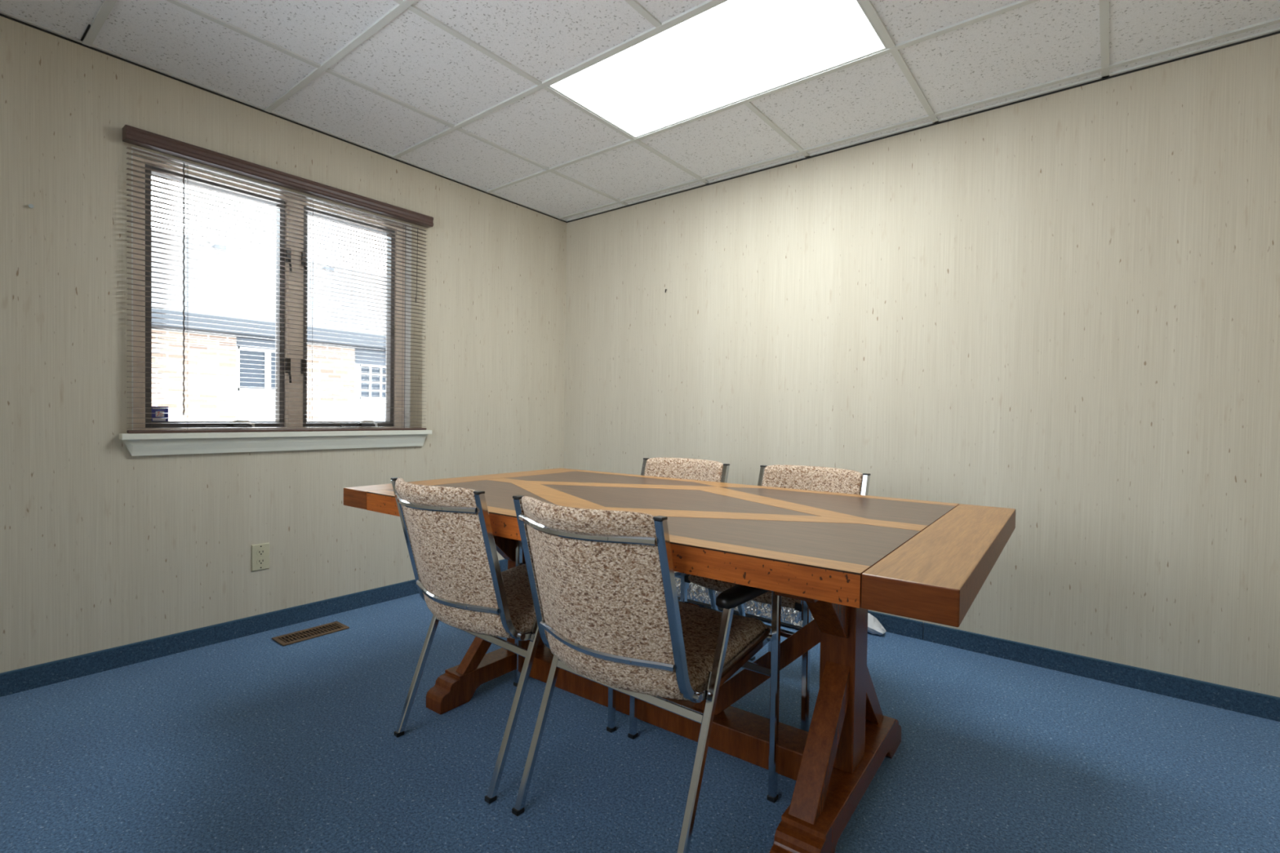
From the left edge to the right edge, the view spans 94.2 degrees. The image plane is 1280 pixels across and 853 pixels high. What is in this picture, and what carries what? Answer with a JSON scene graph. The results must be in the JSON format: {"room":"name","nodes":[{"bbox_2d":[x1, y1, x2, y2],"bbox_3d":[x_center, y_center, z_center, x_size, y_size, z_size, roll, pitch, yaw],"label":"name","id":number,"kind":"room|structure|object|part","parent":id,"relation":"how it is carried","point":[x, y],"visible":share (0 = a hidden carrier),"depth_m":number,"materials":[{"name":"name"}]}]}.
{"room":"meeting room","nodes":[
{"label":"meeting room","id":0,"kind":"room"},
{"bbox_2d":[0,16,566,672],"bbox_3d":[-1.664,-0.308,2.923,0.150,2.501,3.750,2,1,38],"label":"wall","id":1,"kind":"structure","parent":0,"point":[103,546],"depth_m":2.45,"materials":[{"name":"paint"}]},
{"bbox_2d":[0,559,507,697],"bbox_3d":[-1.622,0.904,2.892,0.010,0.082,3.438,2,1,38],"label":"baseboard","id":2,"kind":"structure","parent":1,"relation":"attached to","point":[19,680],"depth_m":2.51,"materials":[{"name":"blue rubber"}]},
{"bbox_2d":[251,542,269,571],"bbox_3d":[-1.741,0.599,2.732,0.008,0.120,0.073,2,1,38],"label":"wall outlet","id":3,"kind":"object","parent":1,"relation":"attached to","point":[260,552],"visible":1,"depth_m":2.73,"materials":[{"name":"beige plastic"}]},
{"bbox_2d":[257,557,265,565],"bbox_3d":[-1.739,0.620,2.731,0.003,0.034,0.034,2,1,38],"label":"receptacle","id":4,"kind":"object","parent":3,"relation":"attached to","point":[260,561],"depth_m":2.73,"materials":[{"name":"beige plastic"}]},
{"bbox_2d":[257,548,265,555],"bbox_3d":[-1.739,0.578,2.731,0.003,0.034,0.034,2,1,38],"label":"receptacle","id":5,"kind":"object","parent":3,"relation":"attached to","point":[260,552],"depth_m":2.73,"materials":[{"name":"beige plastic"}]},
{"bbox_2d":[119,146,431,456],"bbox_3d":[-1.654,-0.498,2.877,0.192,1.220,1.342,2,1,38],"label":"window","id":6,"kind":"structure","parent":1,"relation":"in","point":[169,443],"depth_m":2.85,"materials":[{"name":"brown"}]},
{"bbox_2d":[151,406,168,421],"bbox_3d":[-2.033,-0.053,2.520,0.001,0.063,0.057,2,1,38],"label":"sticker","id":7,"kind":"object","parent":6,"relation":"attached to","point":[155,410],"visible":0.89,"depth_m":2.52,"materials":[{"name":"blue paper"}]},
{"bbox_3d":[-1.890,-0.539,2.666,0.053,1.085,0.528,2,1,38],"label":"sash","id":8,"kind":"part","parent":6,"relation":"part of","materials":[{"name":"brown wood"}]},
{"bbox_3d":[-1.800,-0.013,2.697,0.015,0.031,0.097,2,1,40],"label":"crank handle","id":9,"kind":"part","parent":6,"relation":"part of","materials":[{"name":"silver metal"}]},
{"bbox_3d":[-1.630,0.033,2.862,0.110,0.026,1.342,2,1,38],"label":"sill","id":10,"kind":"part","parent":6,"relation":"part of","materials":[{"name":"beige"}]},
{"bbox_2d":[122,124,433,433],"bbox_3d":[-1.593,-0.571,2.832,0.058,1.192,1.323,2,1,38],"label":"blind","id":11,"kind":"object","parent":6,"relation":"attached to","point":[131,135],"visible":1,"depth_m":2.69,"materials":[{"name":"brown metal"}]},
{"bbox_3d":[-1.876,-0.563,2.448,0.007,1.033,0.007,2,1,38],"label":"tilt cord","id":12,"kind":"part","parent":11,"relation":"part of","materials":[{"name":"grey fabric"}]},
{"bbox_3d":[-1.884,-0.528,2.471,0.024,1.111,0.012,1,1,13],"label":"ladder cord","id":13,"kind":"part","parent":11,"relation":"part of","materials":[{"name":"fabric"}]},
{"bbox_3d":[-1.608,0.017,2.841,0.024,0.012,1.294,2,1,38],"label":"rail","id":14,"kind":"part","parent":11,"relation":"part of","materials":[{"name":"metal"}]},
{"bbox_3d":[-1.578,-0.531,2.857,0.024,1.111,0.012,1,1,13],"label":"ladder cord","id":15,"kind":"part","parent":11,"relation":"part of","materials":[{"name":"fabric"}]},
{"bbox_3d":[-1.282,-0.534,3.232,0.024,1.111,0.012,1,1,13],"label":"ladder cord","id":16,"kind":"part","parent":11,"relation":"part of","materials":[{"name":"brown fabric"}]},
{"bbox_3d":[-1.222,-0.882,3.256,0.006,0.410,0.024,1,1,7],"label":"lift cord","id":17,"kind":"part","parent":11,"relation":"part of","materials":[{"name":"brown fabric"}]},
{"bbox_3d":[-1.684,-0.267,2.850,0.027,0.116,0.019,2,1,38],"label":"lock handle","id":18,"kind":"part","parent":6,"relation":"part of","materials":[{"name":"brown metal"}]},
{"bbox_3d":[-1.676,-0.792,2.840,0.027,0.116,0.019,2,1,38],"label":"lock handle","id":19,"kind":"part","parent":6,"relation":"part of","materials":[{"name":"brown metal"}]},
{"bbox_3d":[-1.641,-0.267,2.904,0.027,0.116,0.019,2,1,38],"label":"lock handle","id":20,"kind":"part","parent":6,"relation":"part of","materials":[{"name":"brown metal"}]},
{"bbox_3d":[-1.633,-0.792,2.894,0.027,0.116,0.019,2,1,38],"label":"lock handle","id":21,"kind":"part","parent":6,"relation":"part of","materials":[{"name":"brown metal"}]},
{"bbox_3d":[-1.528,-0.543,3.124,0.053,1.085,0.478,2,1,38],"label":"sash","id":22,"kind":"part","parent":6,"relation":"part of","materials":[{"name":"brown wood"}]},
{"bbox_3d":[-1.438,-0.017,3.155,0.015,0.031,0.097,2,1,40],"label":"crank handle","id":23,"kind":"part","parent":6,"relation":"part of","materials":[{"name":"silver metal"}]},
{"bbox_2d":[0,593,1279,852],"bbox_3d":[-0.206,1.048,1.780,3.920,0.120,3.750,2,1,38],"label":"floor","id":24,"kind":"structure","parent":0,"point":[255,743],"depth_m":1.74,"materials":[{"name":"blue carpet"}]},
{"bbox_2d":[271,621,349,645],"bbox_3d":[-1.505,0.946,2.727,0.128,0.007,0.287,2,1,38],"label":"floor vent","id":25,"kind":"object","parent":24,"relation":"in","point":[326,628],"visible":1,"depth_m":2.72,"materials":[{"name":"brown metal"}]},
{"bbox_2d":[391,477,616,804],"bbox_3d":[-0.452,0.569,1.865,0.530,0.827,0.606,2,1,40],"label":"chair","id":26,"kind":"object","parent":24,"relation":"on","point":[448,533],"visible":0.81,"depth_m":1.65,"materials":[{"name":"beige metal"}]},
{"bbox_3d":[-0.685,0.680,1.961,0.026,0.593,0.237,2,1,40],"label":"leg","id":27,"kind":"part","parent":26,"relation":"part of","materials":[{"name":"silver metal"}]},
{"bbox_3d":[-0.609,0.216,1.666,0.419,0.016,0.080,2,1,40],"label":"rail","id":28,"kind":"part","parent":26,"relation":"part of","materials":[{"name":"silver metal"}]},
{"bbox_3d":[-0.575,0.376,1.712,0.411,0.439,0.215,2,1,40],"label":"backrest","id":29,"kind":"part","parent":26,"relation":"part of","materials":[{"name":"fabric"}]},
{"bbox_3d":[-0.561,0.499,1.733,0.418,0.016,0.064,2,1,40],"label":"rail","id":30,"kind":"part","parent":26,"relation":"part of","materials":[{"name":"silver metal"}]},
{"bbox_3d":[-0.322,0.691,1.655,0.026,0.593,0.237,2,1,40],"label":"leg","id":31,"kind":"part","parent":26,"relation":"part of","materials":[{"name":"silver metal"}]},
{"bbox_3d":[-0.378,0.554,1.952,0.411,0.092,0.377,2,1,40],"label":"seat","id":32,"kind":"part","parent":26,"relation":"part of","materials":[{"name":"fabric"}]},
{"bbox_3d":[-0.454,0.678,2.235,0.026,0.586,0.022,2,1,40],"label":"leg","id":33,"kind":"part","parent":26,"relation":"part of","materials":[{"name":"silver metal"}]},
{"bbox_3d":[-0.091,0.690,1.929,0.026,0.586,0.022,2,1,40],"label":"leg","id":34,"kind":"part","parent":26,"relation":"part of","materials":[{"name":"silver metal"}]},
{"bbox_2d":[511,495,781,852],"bbox_3d":[-0.002,0.582,1.518,0.530,0.827,0.606,2,1,38],"label":"chair","id":35,"kind":"object","parent":24,"relation":"on","point":[609,612],"visible":0.99,"depth_m":1.32,"materials":[{"name":"beige fabric"}]},
{"bbox_3d":[-0.238,0.694,1.606,0.026,0.593,0.237,2,1,38],"label":"leg","id":36,"kind":"part","parent":35,"relation":"part of","materials":[{"name":"silver metal"}]},
{"bbox_3d":[-0.152,0.230,1.313,0.419,0.016,0.080,2,1,38],"label":"rail","id":37,"kind":"part","parent":35,"relation":"part of","materials":[{"name":"silver metal"}]},
{"bbox_3d":[-0.120,0.390,1.360,0.411,0.439,0.215,2,1,38],"label":"backrest","id":38,"kind":"part","parent":35,"relation":"part of","materials":[{"name":"fabric"}]},
{"bbox_3d":[-0.106,0.513,1.382,0.418,0.016,0.064,2,1,38],"label":"rail","id":39,"kind":"part","parent":35,"relation":"part of","materials":[{"name":"silver metal"}]},
{"bbox_3d":[-0.015,0.691,1.887,0.026,0.586,0.022,2,1,38],"label":"leg","id":40,"kind":"part","parent":35,"relation":"part of","materials":[{"name":"silver metal"}]},
{"bbox_3d":[0.135,0.705,1.311,0.026,0.593,0.237,2,1,38],"label":"leg","id":41,"kind":"part","parent":35,"relation":"part of","materials":[{"name":"silver metal"}]},
{"bbox_3d":[0.070,0.567,1.607,0.411,0.092,0.377,2,1,38],"label":"seat","id":42,"kind":"part","parent":35,"relation":"part of","materials":[{"name":"fabric"}]},
{"bbox_3d":[0.281,0.399,1.479,0.048,0.035,0.310,2,1,38],"label":"armrest","id":43,"kind":"part","parent":35,"relation":"part of","materials":[{"name":"black plastic"}]},
{"bbox_3d":[0.357,0.703,1.593,0.026,0.586,0.022,2,1,38],"label":"leg","id":44,"kind":"part","parent":35,"relation":"part of","materials":[{"name":"silver metal"}]},
{"bbox_2d":[343,467,1015,852],"bbox_3d":[0.053,0.612,1.994,1.951,0.750,1.108,2,1,36],"label":"dining table","id":45,"kind":"object","parent":24,"relation":"on","point":[846,556],"visible":0.73,"depth_m":1.56,"materials":[{"name":"brown wood"}]},
{"bbox_3d":[-0.445,0.608,2.332,0.092,0.520,0.116,2,1,36],"label":"trestle post","id":46,"kind":"part","parent":45,"relation":"part of","materials":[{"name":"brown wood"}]},
{"bbox_3d":[0.549,0.637,1.604,0.092,0.520,0.116,2,1,36],"label":"trestle post","id":47,"kind":"part","parent":45,"relation":"part of","materials":[{"name":"brown wood"}]},
{"bbox_2d":[640,457,729,610],"bbox_3d":[0.060,0.563,2.530,0.530,0.827,0.606,2,1,38],"label":"chair","id":48,"kind":"object","parent":24,"relation":"on","point":[689,468],"visible":0.23,"depth_m":2.72,"materials":[{"name":"beige fabric"}]},
{"bbox_3d":[0.184,0.368,2.679,0.411,0.439,0.215,2,1,38],"label":"backrest","id":49,"kind":"part","parent":48,"relation":"part of","materials":[{"name":"fabric"}]},
{"bbox_3d":[0.293,0.685,2.446,0.026,0.593,0.237,2,1,38],"label":"leg","id":50,"kind":"part","parent":48,"relation":"part of","materials":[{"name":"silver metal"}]},
{"bbox_2d":[675,577,813,629],"bbox_3d":[0.507,0.714,3.215,1.066,0.510,0.248,2,1,38],"label":"panel","id":51,"kind":"object","parent":24,"relation":"on","point":[697,594],"visible":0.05,"depth_m":3.02,"materials":[{"name":"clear plastic"}]},
{"bbox_3d":[0.507,0.723,3.215,1.060,0.493,0.248,2,1,38],"label":"frame","id":52,"kind":"part","parent":51,"relation":"part of","materials":[{"name":"black plastic"}]},
{"bbox_2d":[680,464,870,731],"bbox_3d":[0.527,0.577,2.204,0.530,0.827,0.606,2,2,43],"label":"chair","id":53,"kind":"object","parent":24,"relation":"on","point":[818,478],"visible":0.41,"depth_m":2.23,"materials":[{"name":"beige fabric"}]},
{"bbox_3d":[0.160,0.689,2.161,0.026,0.586,0.022,2,2,43],"label":"leg","id":54,"kind":"part","parent":53,"relation":"part of","materials":[{"name":"silver metal"}]},
{"bbox_3d":[0.450,0.563,2.120,0.411,0.092,0.377,2,2,43],"label":"seat","id":55,"kind":"part","parent":53,"relation":"part of","materials":[{"name":"fabric"}]},
{"bbox_3d":[0.404,0.687,2.425,0.026,0.593,0.237,2,2,43],"label":"leg","id":56,"kind":"part","parent":53,"relation":"part of","materials":[{"name":"silver metal"}]},
{"bbox_3d":[0.510,0.700,1.839,0.026,0.586,0.022,2,2,43],"label":"leg","id":57,"kind":"part","parent":53,"relation":"part of","materials":[{"name":"silver metal"}]},
{"bbox_3d":[0.663,0.382,2.344,0.411,0.439,0.215,2,2,43],"label":"backrest","id":58,"kind":"part","parent":53,"relation":"part of","materials":[{"name":"fabric"}]},
{"bbox_2d":[867,613,885,635],"bbox_3d":[1.073,0.922,2.874,0.212,0.125,0.110,2,1,38],"label":"plastic bag","id":59,"kind":"object","parent":24,"relation":"on","point":[874,626],"visible":0.36,"depth_m":2.82,"materials":[{"name":"white plastic"}]},
{"bbox_2d":[0,0,1279,219],"bbox_3d":[-0.168,-1.456,1.730,3.820,0.132,3.650,2,1,38],"label":"ceiling","id":60,"kind":"structure","parent":0,"point":[459,90],"depth_m":2.32,"materials":[{"name":"tile"}]},
{"bbox_2d":[547,0,888,138],"bbox_3d":[0.263,-1.431,2.324,1.194,0.064,0.585,2,1,38],"label":"ceiling light","id":61,"kind":"object","parent":60,"relation":"attached to","point":[729,52],"visible":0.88,"depth_m":2.27,"materials":[{"name":"translucent plastic"},{"name":"painted metal"}]},
{"bbox_2d":[564,33,1279,697],"bbox_3d":[0.990,-0.271,3.119,3.770,2.501,0.150,2,1,38],"label":"wall","id":62,"kind":"structure","parent":0,"point":[1061,309],"depth_m":2.51,"materials":[{"name":"paint"}]},
{"bbox_2d":[0,9,1279,222],"bbox_3d":[-0.169,-1.392,1.731,3.620,0.015,3.450,2,1,38],"label":"trim","id":63,"kind":"structure","parent":62,"relation":"attached to","point":[1276,31],"depth_m":2.60,"materials":[{"name":"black metal"}]},
{"bbox_2d":[867,610,1279,721],"bbox_3d":[0.863,0.937,3.125,3.619,0.082,0.010,2,1,38],"label":"baseboard","id":64,"kind":"structure","parent":62,"relation":"attached to","point":[1233,699],"depth_m":2.37,"materials":[{"name":"blue carpet"}]},
{"label":"outside","id":65,"kind":"structure","parent":0,"visible":0},
{"bbox_3d":[-5.237,1.353,9.877,13.700,0.100,21.000,2,1,38],"label":"ground","id":66,"kind":"structure","parent":65,"visible":0},
{"bbox_2d":[151,227,386,421],"bbox_3d":[-6.982,-0.964,10.604,6.850,4.449,18.800,2,1,38],"label":"house","id":67,"kind":"structure","parent":66,"relation":"on","point":[326,410],"depth_m":8.25,"materials":[{"name":"brick"}]},
{"bbox_2d":[212,244,226,251],"bbox_3d":[-6.961,-2.937,9.845,0.130,0.085,0.160,2,1,38],"label":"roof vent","id":68,"kind":"object","parent":67,"relation":"attached to","point":[214,246],"depth_m":9.79,"materials":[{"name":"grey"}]},
{"bbox_3d":[-5.171,0.427,8.240,0.090,1.814,0.795,2,1,38],"label":"panel","id":69,"kind":"part","parent":67,"relation":"part of","materials":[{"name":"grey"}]},
{"bbox_3d":[-5.147,-1.124,8.209,0.090,0.120,0.795,2,1,38],"label":"head panel","id":70,"kind":"part","parent":67,"relation":"part of","materials":[{"name":"grey"}]},
{"bbox_3d":[-5.138,-0.776,8.202,0.020,0.515,0.680,2,1,38],"label":"pane","id":71,"kind":"part","parent":67,"relation":"part of","materials":[{"name":"white"}]},
{"bbox_2d":[322,266,333,272],"bbox_3d":[-5.875,-2.947,11.217,0.130,0.085,0.160,2,1,38],"label":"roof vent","id":72,"kind":"object","parent":67,"relation":"attached to","point":[324,268],"depth_m":11.16,"materials":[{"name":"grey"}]},
{"bbox_3d":[-4.223,0.451,9.438,0.090,1.749,0.720,2,1,38],"label":"panel","id":73,"kind":"part","parent":67,"relation":"part of","materials":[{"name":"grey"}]},
{"bbox_3d":[-4.200,-1.078,9.408,0.090,0.230,0.720,2,1,38],"label":"head panel","id":74,"kind":"part","parent":67,"relation":"part of","materials":[{"name":"grey"}]},
{"bbox_3d":[-4.190,-0.698,9.403,0.020,0.470,0.480,2,1,38],"label":"pane","id":75,"kind":"part","parent":67,"relation":"part of","materials":[{"name":"white"}]}
]}

